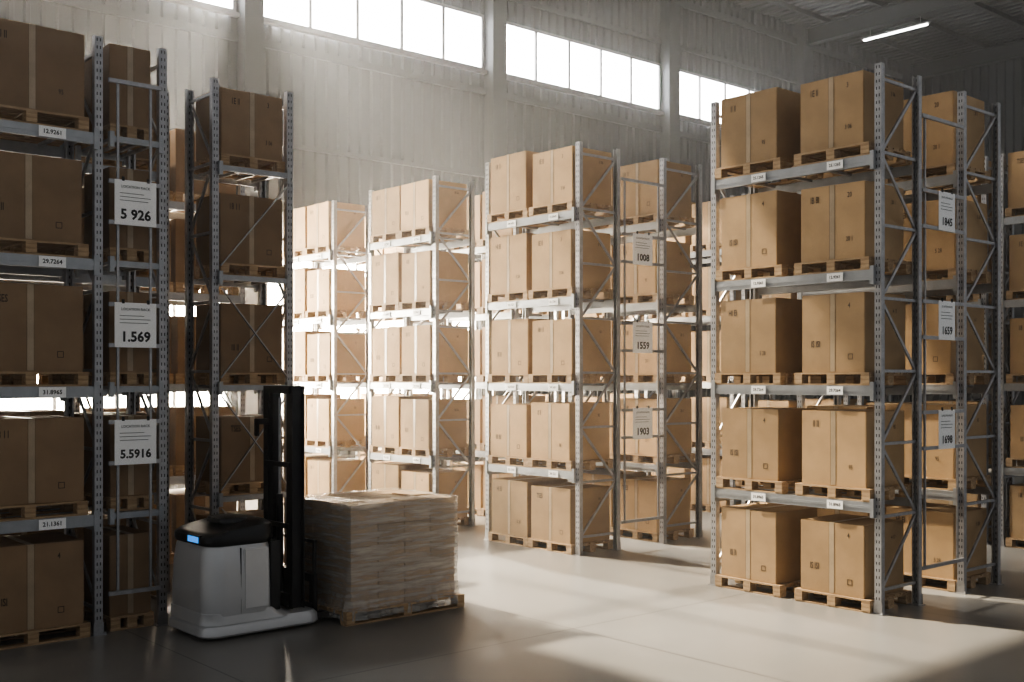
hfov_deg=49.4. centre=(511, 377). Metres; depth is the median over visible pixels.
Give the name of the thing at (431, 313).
rack
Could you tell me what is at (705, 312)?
wooden pallet
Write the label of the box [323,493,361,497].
carton
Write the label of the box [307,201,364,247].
cardboard box
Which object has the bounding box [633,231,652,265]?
sign
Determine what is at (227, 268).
wooden pallet
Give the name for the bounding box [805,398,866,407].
cardboard box
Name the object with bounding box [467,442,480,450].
wooden pallet
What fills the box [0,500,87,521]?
wooden pallet
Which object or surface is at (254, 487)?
wooden pallet
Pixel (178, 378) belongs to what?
wooden pallet
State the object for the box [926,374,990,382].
wooden pallet
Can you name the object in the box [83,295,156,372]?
cardboard box
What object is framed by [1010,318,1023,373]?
cardboard box
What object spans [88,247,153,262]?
wooden pallet
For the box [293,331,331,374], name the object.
cardboard box
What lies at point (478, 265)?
cardboard box
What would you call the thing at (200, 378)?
wooden pallet
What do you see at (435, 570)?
carton
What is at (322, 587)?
carton
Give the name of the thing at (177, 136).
cardboard box
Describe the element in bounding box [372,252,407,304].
cardboard box
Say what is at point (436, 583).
carton
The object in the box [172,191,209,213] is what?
wooden pallet
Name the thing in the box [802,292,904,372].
cardboard box
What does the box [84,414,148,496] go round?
cardboard box
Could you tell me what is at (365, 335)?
cardboard box
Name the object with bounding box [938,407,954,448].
sign
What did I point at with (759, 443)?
cardboard box
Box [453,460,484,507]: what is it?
cardboard box
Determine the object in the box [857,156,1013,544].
rack
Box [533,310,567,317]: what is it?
cardboard box
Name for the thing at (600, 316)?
wooden pallet
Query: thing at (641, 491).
cardboard box
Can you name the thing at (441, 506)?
carton
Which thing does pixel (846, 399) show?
rack
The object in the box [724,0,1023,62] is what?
ceiling
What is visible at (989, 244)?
cardboard box
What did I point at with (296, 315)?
wooden pallet
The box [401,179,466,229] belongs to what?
cardboard box
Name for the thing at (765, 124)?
cardboard box
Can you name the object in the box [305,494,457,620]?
film
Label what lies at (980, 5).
trim
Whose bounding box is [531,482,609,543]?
cardboard box
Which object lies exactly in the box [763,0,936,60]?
trim
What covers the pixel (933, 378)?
wooden pallet
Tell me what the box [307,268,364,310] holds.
cardboard box
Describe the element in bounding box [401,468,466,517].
cardboard box
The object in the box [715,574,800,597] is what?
wooden pallet
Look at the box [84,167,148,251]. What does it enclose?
cardboard box
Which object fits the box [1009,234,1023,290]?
cardboard box
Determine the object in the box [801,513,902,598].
cardboard box
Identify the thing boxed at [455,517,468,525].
wooden pallet
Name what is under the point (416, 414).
cardboard box
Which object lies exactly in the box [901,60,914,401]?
trim
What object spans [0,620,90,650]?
wooden pallet
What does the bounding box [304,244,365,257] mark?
wooden pallet
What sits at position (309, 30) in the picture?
window
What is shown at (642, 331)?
sign
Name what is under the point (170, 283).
wooden pallet
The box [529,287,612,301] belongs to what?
wooden pallet
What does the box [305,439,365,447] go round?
wooden pallet
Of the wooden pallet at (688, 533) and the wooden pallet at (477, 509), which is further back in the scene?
the wooden pallet at (477, 509)
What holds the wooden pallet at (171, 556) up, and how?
on the floor
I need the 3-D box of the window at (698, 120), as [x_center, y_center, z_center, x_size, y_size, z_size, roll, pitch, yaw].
[7.105,-8.470,35.003,6.300,1.500,0.150,0,0,-41]
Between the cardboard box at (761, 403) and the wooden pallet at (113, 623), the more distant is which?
the cardboard box at (761, 403)
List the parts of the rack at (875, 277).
foot plate, foot plate, foot plate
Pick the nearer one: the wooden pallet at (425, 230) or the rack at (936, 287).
the rack at (936, 287)
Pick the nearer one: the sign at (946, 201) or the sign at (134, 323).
the sign at (134, 323)
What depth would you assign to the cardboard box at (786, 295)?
19.48 m
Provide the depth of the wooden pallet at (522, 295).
16.79 m
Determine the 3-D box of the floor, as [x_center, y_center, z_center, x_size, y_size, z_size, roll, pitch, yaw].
[6.431,2.600,17.572,44.700,0.200,26.200,0,0,-41]
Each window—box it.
[52,291,229,409]
[161,0,239,17]
[264,0,487,74]
[266,261,477,398]
[507,21,663,114]
[680,69,757,128]
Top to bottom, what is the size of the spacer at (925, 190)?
5.040 m
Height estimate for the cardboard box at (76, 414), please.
0.782 m
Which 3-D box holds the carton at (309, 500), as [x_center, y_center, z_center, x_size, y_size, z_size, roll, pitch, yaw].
[-2.113,1.406,12.089,0.329,0.212,0.364,0,0,-41]
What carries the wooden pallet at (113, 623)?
on the floor
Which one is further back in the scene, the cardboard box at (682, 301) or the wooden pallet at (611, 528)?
the cardboard box at (682, 301)
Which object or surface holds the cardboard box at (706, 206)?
on the wooden pallet
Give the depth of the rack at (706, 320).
20.76 m
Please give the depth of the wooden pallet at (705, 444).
20.79 m
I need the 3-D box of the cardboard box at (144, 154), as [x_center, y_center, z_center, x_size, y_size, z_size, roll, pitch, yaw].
[-4.697,-2.941,12.880,0.903,0.862,0.805,0,0,-42]
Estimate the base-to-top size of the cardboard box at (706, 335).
0.822 m
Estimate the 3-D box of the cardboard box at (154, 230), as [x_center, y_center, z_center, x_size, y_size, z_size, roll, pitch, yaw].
[-4.695,-1.701,12.882,0.903,0.822,0.805,0,0,-40]
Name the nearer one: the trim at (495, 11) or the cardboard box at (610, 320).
the cardboard box at (610, 320)
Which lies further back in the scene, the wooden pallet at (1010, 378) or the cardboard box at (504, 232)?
the cardboard box at (504, 232)
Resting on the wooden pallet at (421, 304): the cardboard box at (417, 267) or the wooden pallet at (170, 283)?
the cardboard box at (417, 267)
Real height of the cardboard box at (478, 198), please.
0.822 m
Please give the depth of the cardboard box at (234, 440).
12.64 m
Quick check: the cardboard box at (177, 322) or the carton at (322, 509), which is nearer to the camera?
the carton at (322, 509)
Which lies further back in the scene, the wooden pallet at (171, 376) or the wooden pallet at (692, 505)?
the wooden pallet at (692, 505)
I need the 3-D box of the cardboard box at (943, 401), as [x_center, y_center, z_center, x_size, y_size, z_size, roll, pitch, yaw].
[7.060,0.769,17.410,0.804,0.822,0.860,0,0,-41]
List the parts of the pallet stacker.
panel, seam trim, mast rail, rail, rail, mast rail, carriage plate, load backrest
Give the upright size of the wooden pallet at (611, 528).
0.140 m
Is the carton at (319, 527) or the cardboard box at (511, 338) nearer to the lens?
the carton at (319, 527)
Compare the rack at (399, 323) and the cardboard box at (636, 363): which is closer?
the cardboard box at (636, 363)
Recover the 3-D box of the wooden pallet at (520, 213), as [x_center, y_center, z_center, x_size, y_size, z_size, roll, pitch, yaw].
[0.244,-2.440,17.057,0.860,0.140,0.920,0,0,-41]
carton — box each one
[305,495,335,519]
[305,519,314,538]
[313,498,357,523]
[313,521,331,543]
[316,541,331,563]
[316,561,331,584]
[317,581,331,604]
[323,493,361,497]
[332,503,377,526]
[332,524,377,547]
[332,544,376,568]
[332,565,377,589]
[332,585,377,610]
[342,496,382,502]
[349,491,387,495]
[359,499,403,523]
[369,494,401,498]
[374,489,404,493]
[376,522,403,544]
[377,542,403,564]
[377,562,403,585]
[378,582,403,605]
[385,495,429,521]
[392,491,433,495]
[404,519,429,541]
[404,539,429,561]
[404,559,429,581]
[404,579,429,601]
[419,494,454,518]
[429,517,454,538]
[429,555,453,577]
[429,575,453,597]
[430,536,454,557]
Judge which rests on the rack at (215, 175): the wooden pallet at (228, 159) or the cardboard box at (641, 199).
the wooden pallet at (228, 159)
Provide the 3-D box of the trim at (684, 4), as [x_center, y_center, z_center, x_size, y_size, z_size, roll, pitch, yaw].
[-1.992,-11.200,27.177,44.500,0.200,0.070,0,0,-41]
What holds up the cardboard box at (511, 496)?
on the wooden pallet
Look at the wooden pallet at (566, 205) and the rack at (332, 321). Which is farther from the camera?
the rack at (332, 321)
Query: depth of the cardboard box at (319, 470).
21.23 m
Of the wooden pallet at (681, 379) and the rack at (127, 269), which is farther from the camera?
the wooden pallet at (681, 379)
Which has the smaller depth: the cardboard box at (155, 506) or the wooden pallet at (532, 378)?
the cardboard box at (155, 506)
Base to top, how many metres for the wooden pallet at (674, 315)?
0.140 m
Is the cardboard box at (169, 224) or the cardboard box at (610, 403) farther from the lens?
the cardboard box at (610, 403)
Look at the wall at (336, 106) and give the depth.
27.33 m
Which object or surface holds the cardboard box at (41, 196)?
on the wooden pallet at (7, 245)
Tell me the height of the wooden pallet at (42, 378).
0.140 m
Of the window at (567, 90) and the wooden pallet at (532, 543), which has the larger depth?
the window at (567, 90)
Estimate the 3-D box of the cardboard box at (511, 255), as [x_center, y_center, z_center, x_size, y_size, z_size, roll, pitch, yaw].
[0.246,-1.721,17.054,0.805,0.862,0.843,0,0,-41]
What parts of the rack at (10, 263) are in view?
foot plate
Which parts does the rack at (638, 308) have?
foot plate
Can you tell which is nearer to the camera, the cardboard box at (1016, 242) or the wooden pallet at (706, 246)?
the cardboard box at (1016, 242)
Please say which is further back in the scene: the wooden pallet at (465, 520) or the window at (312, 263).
the window at (312, 263)
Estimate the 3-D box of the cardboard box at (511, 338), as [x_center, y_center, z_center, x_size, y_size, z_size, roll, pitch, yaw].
[0.263,-0.471,17.034,0.805,0.822,0.843,0,0,-41]
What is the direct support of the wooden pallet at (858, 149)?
on the rack at (875, 277)
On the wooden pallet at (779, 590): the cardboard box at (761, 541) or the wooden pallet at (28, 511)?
the cardboard box at (761, 541)
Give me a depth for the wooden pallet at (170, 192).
14.94 m
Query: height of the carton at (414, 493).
0.227 m
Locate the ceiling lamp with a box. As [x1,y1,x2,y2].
[861,17,929,40]
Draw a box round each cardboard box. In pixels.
[0,18,83,116]
[0,134,63,146]
[0,151,81,242]
[0,282,82,371]
[0,409,63,416]
[0,415,83,505]
[0,529,63,535]
[0,531,83,634]
[74,90,156,159]
[74,411,156,479]
[74,511,155,582]
[81,187,156,262]
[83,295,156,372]
[84,43,149,131]
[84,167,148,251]
[84,291,148,371]
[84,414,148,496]
[84,525,150,616]
[85,407,169,464]
[88,495,170,554]
[147,133,169,190]
[154,406,234,464]
[169,128,235,194]
[169,219,195,282]
[169,224,170,281]
[169,315,170,373]
[169,488,236,551]
[171,316,195,373]
[196,87,281,160]
[196,193,281,266]
[196,303,281,372]
[196,415,281,483]
[196,509,263,519]
[293,206,306,249]
[293,267,319,311]
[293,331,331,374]
[305,394,340,438]
[305,453,339,496]
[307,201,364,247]
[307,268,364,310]
[307,333,364,374]
[307,398,364,440]
[308,458,364,495]
[360,393,399,433]
[360,448,383,490]
[364,217,383,255]
[365,277,381,310]
[365,335,365,369]
[372,186,400,234]
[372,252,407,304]
[372,396,432,446]
[372,461,432,490]
[373,327,401,374]
[384,242,427,253]
[384,393,432,395]
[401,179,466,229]
[401,399,466,448]
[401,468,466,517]
[402,250,467,301]
[402,325,467,373]
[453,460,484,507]
[456,195,481,239]
[456,262,481,308]
[467,399,482,442]
[468,330,481,374]
[482,192,544,238]
[482,259,540,306]
[482,327,484,374]
[483,395,544,442]
[483,459,543,508]
[491,151,537,213]
[491,233,533,293]
[491,403,530,457]
[492,319,548,373]
[492,475,566,537]
[529,394,567,401]
[531,402,608,460]
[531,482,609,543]
[532,229,609,289]
[532,319,610,373]
[533,146,610,206]
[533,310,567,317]
[583,167,612,220]
[583,245,612,297]
[583,396,601,401]
[583,470,645,526]
[584,313,601,315]
[602,393,659,401]
[605,402,612,451]
[610,320,643,371]
[620,159,690,217]
[620,240,689,295]
[620,323,690,373]
[620,398,690,454]
[620,475,689,532]
[651,202,694,244]
[651,457,690,500]
[667,268,691,306]
[691,330,720,374]
[691,397,748,441]
[691,456,740,505]
[692,199,721,244]
[692,266,748,308]
[721,87,811,167]
[721,298,802,372]
[721,502,816,583]
[722,190,801,269]
[722,407,817,480]
[758,400,796,407]
[762,293,796,298]
[801,70,902,152]
[801,180,902,261]
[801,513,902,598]
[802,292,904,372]
[802,409,903,488]
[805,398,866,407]
[807,167,895,181]
[807,405,885,409]
[817,504,893,516]
[865,402,922,405]
[886,403,986,478]
[886,502,986,579]
[887,90,983,169]
[894,199,986,271]
[904,190,922,194]
[905,304,983,372]
[926,400,990,454]
[926,473,990,531]
[927,244,990,293]
[931,161,990,213]
[989,323,990,369]
[1008,151,1023,207]
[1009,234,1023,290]
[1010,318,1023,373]
[1010,405,1023,458]
[1010,483,1023,538]
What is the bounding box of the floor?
[0,450,1023,681]
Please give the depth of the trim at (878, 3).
37.31 m
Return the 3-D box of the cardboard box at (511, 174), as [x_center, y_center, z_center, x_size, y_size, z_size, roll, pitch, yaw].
[0.248,-2.941,17.052,0.805,0.862,0.843,0,0,-40]
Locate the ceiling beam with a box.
[806,0,983,45]
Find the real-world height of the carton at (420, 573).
0.208 m
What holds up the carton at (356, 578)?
on the carton at (347, 599)
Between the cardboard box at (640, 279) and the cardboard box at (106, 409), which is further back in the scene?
the cardboard box at (640, 279)
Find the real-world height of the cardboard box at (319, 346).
0.782 m
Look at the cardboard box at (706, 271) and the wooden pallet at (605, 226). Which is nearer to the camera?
the wooden pallet at (605, 226)
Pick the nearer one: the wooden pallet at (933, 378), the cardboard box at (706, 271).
the wooden pallet at (933, 378)
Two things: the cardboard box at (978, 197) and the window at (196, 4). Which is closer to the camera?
the cardboard box at (978, 197)
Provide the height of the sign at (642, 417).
0.490 m
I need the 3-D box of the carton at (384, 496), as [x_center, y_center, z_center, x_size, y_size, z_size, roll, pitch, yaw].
[-1.365,1.406,12.242,0.329,0.212,0.364,0,0,-41]
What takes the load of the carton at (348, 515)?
on the carton at (359, 536)
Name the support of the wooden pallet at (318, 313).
on the rack at (332, 321)
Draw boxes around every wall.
[0,0,900,488]
[915,38,1023,449]
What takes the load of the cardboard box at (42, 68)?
on the wooden pallet at (12, 113)
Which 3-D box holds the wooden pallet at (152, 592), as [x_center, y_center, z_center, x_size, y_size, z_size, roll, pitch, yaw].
[-4.715,2.430,12.866,0.960,0.140,0.860,0,0,-40]
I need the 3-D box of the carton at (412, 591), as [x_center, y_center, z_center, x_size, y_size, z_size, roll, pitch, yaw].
[-1.122,2.256,11.966,0.329,0.208,0.364,0,0,-41]
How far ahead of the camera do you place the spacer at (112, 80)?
10.97 m
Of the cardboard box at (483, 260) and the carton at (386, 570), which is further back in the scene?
the cardboard box at (483, 260)
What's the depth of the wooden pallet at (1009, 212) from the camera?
16.44 m
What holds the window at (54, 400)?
in the wall at (336, 106)
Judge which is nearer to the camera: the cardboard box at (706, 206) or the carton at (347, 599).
the carton at (347, 599)
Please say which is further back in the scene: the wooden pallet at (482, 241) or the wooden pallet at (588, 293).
the wooden pallet at (482, 241)
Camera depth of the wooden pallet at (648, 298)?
17.27 m
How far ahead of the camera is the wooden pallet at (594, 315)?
23.07 m
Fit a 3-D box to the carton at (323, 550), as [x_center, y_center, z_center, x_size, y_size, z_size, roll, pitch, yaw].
[-1.871,1.832,11.808,0.329,0.208,0.364,0,0,-41]
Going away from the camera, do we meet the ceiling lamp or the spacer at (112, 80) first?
the spacer at (112, 80)
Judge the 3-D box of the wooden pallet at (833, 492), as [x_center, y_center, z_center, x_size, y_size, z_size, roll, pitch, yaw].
[3.811,1.250,12.419,0.860,0.140,0.940,0,0,-40]
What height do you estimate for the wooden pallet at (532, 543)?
0.140 m
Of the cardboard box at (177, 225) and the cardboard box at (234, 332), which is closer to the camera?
the cardboard box at (234, 332)
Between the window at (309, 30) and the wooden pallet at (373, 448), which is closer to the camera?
the wooden pallet at (373, 448)
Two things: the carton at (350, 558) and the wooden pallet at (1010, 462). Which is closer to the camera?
the carton at (350, 558)
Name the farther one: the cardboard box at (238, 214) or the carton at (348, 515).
the cardboard box at (238, 214)
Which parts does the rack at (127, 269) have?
foot plate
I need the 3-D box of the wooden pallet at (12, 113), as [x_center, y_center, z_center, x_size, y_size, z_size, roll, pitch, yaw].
[-4.757,-2.440,10.709,1.060,0.140,0.860,0,0,-40]
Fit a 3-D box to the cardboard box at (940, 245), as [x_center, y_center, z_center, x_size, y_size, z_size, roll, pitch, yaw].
[5.189,-1.701,13.593,0.805,0.822,0.883,0,0,-41]
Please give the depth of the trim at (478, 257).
28.10 m
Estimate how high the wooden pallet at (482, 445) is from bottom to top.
0.140 m
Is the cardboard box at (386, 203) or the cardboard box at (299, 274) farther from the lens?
the cardboard box at (299, 274)
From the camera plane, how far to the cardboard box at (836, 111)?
12.17 m
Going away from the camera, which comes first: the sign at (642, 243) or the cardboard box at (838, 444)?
the cardboard box at (838, 444)
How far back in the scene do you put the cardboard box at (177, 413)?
15.07 m
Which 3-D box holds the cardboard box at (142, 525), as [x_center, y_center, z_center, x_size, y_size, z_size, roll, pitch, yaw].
[-4.714,1.969,12.866,0.903,0.782,0.805,0,0,-41]
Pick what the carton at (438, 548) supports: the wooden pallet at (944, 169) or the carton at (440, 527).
the carton at (440, 527)
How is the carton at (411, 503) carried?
on the carton at (411, 528)
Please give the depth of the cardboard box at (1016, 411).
16.36 m
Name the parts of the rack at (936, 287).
foot plate, foot plate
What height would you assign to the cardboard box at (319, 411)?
0.782 m
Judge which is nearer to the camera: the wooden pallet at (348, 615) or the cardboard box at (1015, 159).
the wooden pallet at (348, 615)
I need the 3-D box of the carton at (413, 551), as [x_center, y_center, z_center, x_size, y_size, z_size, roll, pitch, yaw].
[-1.123,1.832,11.964,0.329,0.208,0.364,0,0,-41]
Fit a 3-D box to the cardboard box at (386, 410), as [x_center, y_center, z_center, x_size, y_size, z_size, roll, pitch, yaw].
[-1.904,0.749,19.621,0.805,0.862,0.823,0,0,-41]
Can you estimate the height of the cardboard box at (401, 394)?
0.862 m
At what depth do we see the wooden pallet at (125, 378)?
11.12 m
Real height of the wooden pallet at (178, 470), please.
0.140 m
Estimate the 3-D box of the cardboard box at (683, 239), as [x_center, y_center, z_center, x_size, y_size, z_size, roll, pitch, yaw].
[3.309,-2.941,21.755,0.804,0.862,0.860,0,0,-42]
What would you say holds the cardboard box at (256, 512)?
on the wooden pallet
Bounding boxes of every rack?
[0,35,106,636]
[0,91,171,593]
[74,174,245,510]
[75,48,168,626]
[185,77,292,565]
[281,200,368,494]
[355,237,446,468]
[368,175,476,526]
[447,221,553,477]
[483,141,622,555]
[492,311,585,401]
[562,223,667,481]
[568,158,704,543]
[644,195,763,505]
[707,62,925,615]
[741,193,873,503]
[797,91,1003,593]
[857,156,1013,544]
[1001,153,1023,546]
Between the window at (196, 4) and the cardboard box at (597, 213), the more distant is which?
the window at (196, 4)
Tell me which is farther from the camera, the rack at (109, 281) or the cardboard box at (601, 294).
the cardboard box at (601, 294)
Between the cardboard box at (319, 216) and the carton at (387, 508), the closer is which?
the carton at (387, 508)
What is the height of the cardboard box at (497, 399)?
0.862 m
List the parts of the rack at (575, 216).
foot plate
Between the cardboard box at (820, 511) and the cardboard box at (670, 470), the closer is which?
the cardboard box at (820, 511)
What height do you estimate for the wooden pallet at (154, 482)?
0.140 m
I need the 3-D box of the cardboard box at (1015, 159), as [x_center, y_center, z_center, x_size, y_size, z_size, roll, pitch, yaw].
[7.926,-2.921,16.406,0.805,0.822,0.863,0,0,-40]
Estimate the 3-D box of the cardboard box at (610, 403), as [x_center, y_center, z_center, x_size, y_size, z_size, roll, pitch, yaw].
[1.624,0.789,18.228,0.805,0.782,0.843,0,0,-41]
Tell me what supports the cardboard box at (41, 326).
on the wooden pallet at (7, 378)
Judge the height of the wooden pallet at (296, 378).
0.140 m
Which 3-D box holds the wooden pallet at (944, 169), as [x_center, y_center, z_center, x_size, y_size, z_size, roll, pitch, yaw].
[5.171,-2.440,13.614,0.860,0.140,0.960,0,0,-41]
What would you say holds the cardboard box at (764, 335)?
on the wooden pallet at (720, 378)
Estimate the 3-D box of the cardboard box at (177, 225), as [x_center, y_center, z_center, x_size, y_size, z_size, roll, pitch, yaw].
[-4.468,-1.721,15.588,0.880,0.862,0.804,0,0,-41]
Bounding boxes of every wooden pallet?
[0,104,88,145]
[0,237,88,257]
[0,371,88,386]
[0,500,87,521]
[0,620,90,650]
[37,374,47,383]
[74,150,156,176]
[74,269,156,277]
[81,123,153,154]
[84,492,153,511]
[84,606,153,631]
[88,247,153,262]
[88,372,153,385]
[141,282,172,291]
[151,582,156,594]
[152,480,156,492]
[153,373,156,384]
[156,553,173,565]
[169,191,172,200]
[169,374,173,383]
[169,465,172,475]
[170,464,195,475]
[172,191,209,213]
[173,282,237,295]
[173,374,194,383]
[195,153,284,179]
[195,262,284,278]
[195,373,284,384]
[195,479,284,495]
[282,249,328,260]
[282,311,314,319]
[293,375,314,381]
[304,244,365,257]
[305,309,365,318]
[305,375,365,381]
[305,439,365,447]
[305,592,464,626]
[370,231,428,245]
[370,302,425,312]
[370,374,411,382]
[370,445,425,454]
[382,317,440,321]
[398,226,468,241]
[398,447,468,457]
[399,300,468,311]
[399,374,468,382]
[451,240,479,250]
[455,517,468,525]
[456,307,506,314]
[456,375,479,381]
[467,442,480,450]
[467,506,480,515]
[479,236,501,246]
[480,306,546,315]
[480,375,540,381]
[480,443,484,450]
[480,508,484,515]
[487,208,568,228]
[487,291,564,302]
[488,374,564,382]
[488,455,564,466]
[488,531,546,546]
[528,374,612,383]
[528,458,612,470]
[528,538,612,554]
[529,200,612,221]
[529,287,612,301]
[565,315,622,319]
[583,376,645,381]
[584,223,648,236]
[599,315,659,320]
[609,452,646,459]
[610,527,629,535]
[620,213,694,232]
[620,293,693,304]
[620,374,694,382]
[620,453,694,464]
[620,528,693,541]
[648,312,688,318]
[679,377,684,381]
[689,309,720,316]
[690,241,721,251]
[690,502,722,513]
[691,440,721,449]
[702,375,729,381]
[715,157,823,187]
[715,373,813,384]
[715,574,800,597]
[716,264,813,281]
[716,476,813,493]
[794,141,910,175]
[794,256,911,275]
[794,372,911,385]
[794,587,911,613]
[795,483,911,502]
[808,376,895,382]
[885,163,989,189]
[885,267,990,284]
[896,373,988,384]
[903,572,990,591]
[904,475,989,490]
[922,294,990,304]
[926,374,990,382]
[1005,206,1023,216]
[1005,537,1023,548]
[1006,290,1023,299]
[1006,374,1023,382]
[1006,457,1023,467]
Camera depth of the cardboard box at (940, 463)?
13.29 m
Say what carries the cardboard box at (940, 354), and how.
on the wooden pallet at (933, 378)
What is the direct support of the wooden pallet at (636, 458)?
on the rack at (638, 308)
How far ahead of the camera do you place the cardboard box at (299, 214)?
21.74 m
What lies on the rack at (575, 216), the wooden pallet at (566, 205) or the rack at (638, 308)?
the wooden pallet at (566, 205)
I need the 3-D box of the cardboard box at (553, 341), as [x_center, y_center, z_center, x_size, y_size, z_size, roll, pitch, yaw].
[0.875,-0.451,16.325,0.805,0.782,0.843,0,0,-41]
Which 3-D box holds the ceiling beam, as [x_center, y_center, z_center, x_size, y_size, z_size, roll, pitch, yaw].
[15.900,-11.330,29.940,0.280,0.560,18.550,0,0,-41]
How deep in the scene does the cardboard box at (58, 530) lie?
11.98 m
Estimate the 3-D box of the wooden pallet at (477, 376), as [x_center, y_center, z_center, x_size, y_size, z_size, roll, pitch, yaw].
[-0.546,0.010,20.788,0.860,0.140,0.880,0,0,-41]
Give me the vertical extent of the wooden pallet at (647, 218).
0.140 m
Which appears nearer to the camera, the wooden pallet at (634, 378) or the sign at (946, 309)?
the sign at (946, 309)
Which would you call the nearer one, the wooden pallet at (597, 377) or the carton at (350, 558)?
the carton at (350, 558)
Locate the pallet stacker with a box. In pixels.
[168,386,339,638]
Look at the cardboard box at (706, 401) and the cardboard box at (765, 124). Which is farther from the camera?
the cardboard box at (706, 401)
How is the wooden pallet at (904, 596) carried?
on the floor
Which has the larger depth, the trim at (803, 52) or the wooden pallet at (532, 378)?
the trim at (803, 52)
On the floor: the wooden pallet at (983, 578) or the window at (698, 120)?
the wooden pallet at (983, 578)
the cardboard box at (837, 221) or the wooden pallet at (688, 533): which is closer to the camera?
the cardboard box at (837, 221)
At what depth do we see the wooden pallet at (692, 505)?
20.95 m
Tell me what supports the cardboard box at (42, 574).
on the wooden pallet at (83, 630)
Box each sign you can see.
[114,176,155,227]
[114,299,155,347]
[114,416,155,464]
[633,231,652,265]
[633,320,652,352]
[633,406,652,438]
[938,188,954,232]
[938,298,954,339]
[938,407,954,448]
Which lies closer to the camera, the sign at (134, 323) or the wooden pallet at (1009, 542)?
the sign at (134, 323)
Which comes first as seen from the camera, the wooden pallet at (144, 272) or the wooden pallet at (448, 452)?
the wooden pallet at (144, 272)
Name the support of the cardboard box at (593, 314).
on the wooden pallet at (594, 315)
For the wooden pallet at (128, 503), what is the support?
on the rack at (127, 269)
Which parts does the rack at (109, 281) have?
foot plate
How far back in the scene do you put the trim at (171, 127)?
26.12 m
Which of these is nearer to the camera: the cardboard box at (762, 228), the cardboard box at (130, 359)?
the cardboard box at (130, 359)
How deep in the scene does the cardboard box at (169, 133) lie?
14.94 m
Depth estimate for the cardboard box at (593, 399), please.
23.07 m
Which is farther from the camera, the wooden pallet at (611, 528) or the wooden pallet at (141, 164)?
the wooden pallet at (611, 528)
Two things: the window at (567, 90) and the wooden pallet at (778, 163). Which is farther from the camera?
the window at (567, 90)
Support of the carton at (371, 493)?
on the carton
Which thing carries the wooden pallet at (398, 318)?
on the rack at (399, 323)
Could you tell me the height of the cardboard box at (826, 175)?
0.862 m
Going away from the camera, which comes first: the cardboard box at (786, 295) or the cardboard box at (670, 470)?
the cardboard box at (786, 295)
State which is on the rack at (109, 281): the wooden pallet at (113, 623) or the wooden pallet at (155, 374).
the wooden pallet at (155, 374)
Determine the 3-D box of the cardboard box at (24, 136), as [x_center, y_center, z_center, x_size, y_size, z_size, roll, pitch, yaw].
[-5.449,-2.941,12.231,0.903,0.862,0.805,0,0,-40]
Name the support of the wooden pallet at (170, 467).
on the rack at (175, 298)
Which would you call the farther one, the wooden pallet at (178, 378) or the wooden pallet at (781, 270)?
the wooden pallet at (178, 378)
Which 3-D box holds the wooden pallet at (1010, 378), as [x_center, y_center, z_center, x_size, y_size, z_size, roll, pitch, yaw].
[7.939,0.010,16.391,0.860,0.140,0.940,0,0,-41]
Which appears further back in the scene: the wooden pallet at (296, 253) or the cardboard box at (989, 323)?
the wooden pallet at (296, 253)
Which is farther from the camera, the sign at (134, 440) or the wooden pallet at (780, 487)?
the wooden pallet at (780, 487)
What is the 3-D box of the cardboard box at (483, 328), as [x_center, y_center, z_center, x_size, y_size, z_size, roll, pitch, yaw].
[0.026,-0.491,20.125,0.804,0.862,0.820,0,0,-41]
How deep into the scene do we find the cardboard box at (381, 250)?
22.97 m
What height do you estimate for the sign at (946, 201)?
0.470 m
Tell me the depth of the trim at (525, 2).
32.04 m
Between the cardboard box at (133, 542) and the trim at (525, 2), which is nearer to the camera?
the cardboard box at (133, 542)
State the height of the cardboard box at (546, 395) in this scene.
0.822 m
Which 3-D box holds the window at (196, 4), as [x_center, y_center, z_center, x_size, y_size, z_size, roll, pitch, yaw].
[-8.281,-8.470,21.723,6.450,1.500,0.150,0,0,-41]
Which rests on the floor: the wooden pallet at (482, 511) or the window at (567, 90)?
the wooden pallet at (482, 511)
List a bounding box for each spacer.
[108,77,161,595]
[620,177,663,523]
[922,113,964,569]
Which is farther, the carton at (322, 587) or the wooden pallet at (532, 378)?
the wooden pallet at (532, 378)
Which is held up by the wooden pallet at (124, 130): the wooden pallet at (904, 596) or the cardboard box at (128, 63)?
the cardboard box at (128, 63)
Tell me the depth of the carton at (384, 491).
12.75 m
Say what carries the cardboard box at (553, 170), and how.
on the wooden pallet at (566, 205)
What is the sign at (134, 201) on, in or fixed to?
attached to the spacer at (112, 80)
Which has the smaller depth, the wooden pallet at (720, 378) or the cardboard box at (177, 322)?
the wooden pallet at (720, 378)
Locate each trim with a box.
[43,0,720,145]
[169,124,484,177]
[237,0,263,494]
[468,254,480,259]
[484,0,506,394]
[510,0,796,83]
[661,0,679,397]
[680,0,901,79]
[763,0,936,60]
[795,23,811,399]
[863,0,988,47]
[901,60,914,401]
[911,38,1023,79]
[971,2,1023,27]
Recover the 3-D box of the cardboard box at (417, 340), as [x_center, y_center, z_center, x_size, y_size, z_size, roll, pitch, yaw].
[-1.313,-0.471,18.936,0.805,0.822,0.823,0,0,-41]
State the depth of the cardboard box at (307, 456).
21.67 m
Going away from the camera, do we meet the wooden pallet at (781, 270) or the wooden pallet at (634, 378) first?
the wooden pallet at (781, 270)
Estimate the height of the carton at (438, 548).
0.208 m
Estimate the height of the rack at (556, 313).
5.830 m
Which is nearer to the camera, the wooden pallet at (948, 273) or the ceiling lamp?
the wooden pallet at (948, 273)
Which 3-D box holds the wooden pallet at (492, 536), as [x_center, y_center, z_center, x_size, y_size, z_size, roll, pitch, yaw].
[0.259,2.430,17.040,0.860,0.140,0.920,0,0,-41]
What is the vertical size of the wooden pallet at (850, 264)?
0.140 m
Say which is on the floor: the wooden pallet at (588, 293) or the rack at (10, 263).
the rack at (10, 263)

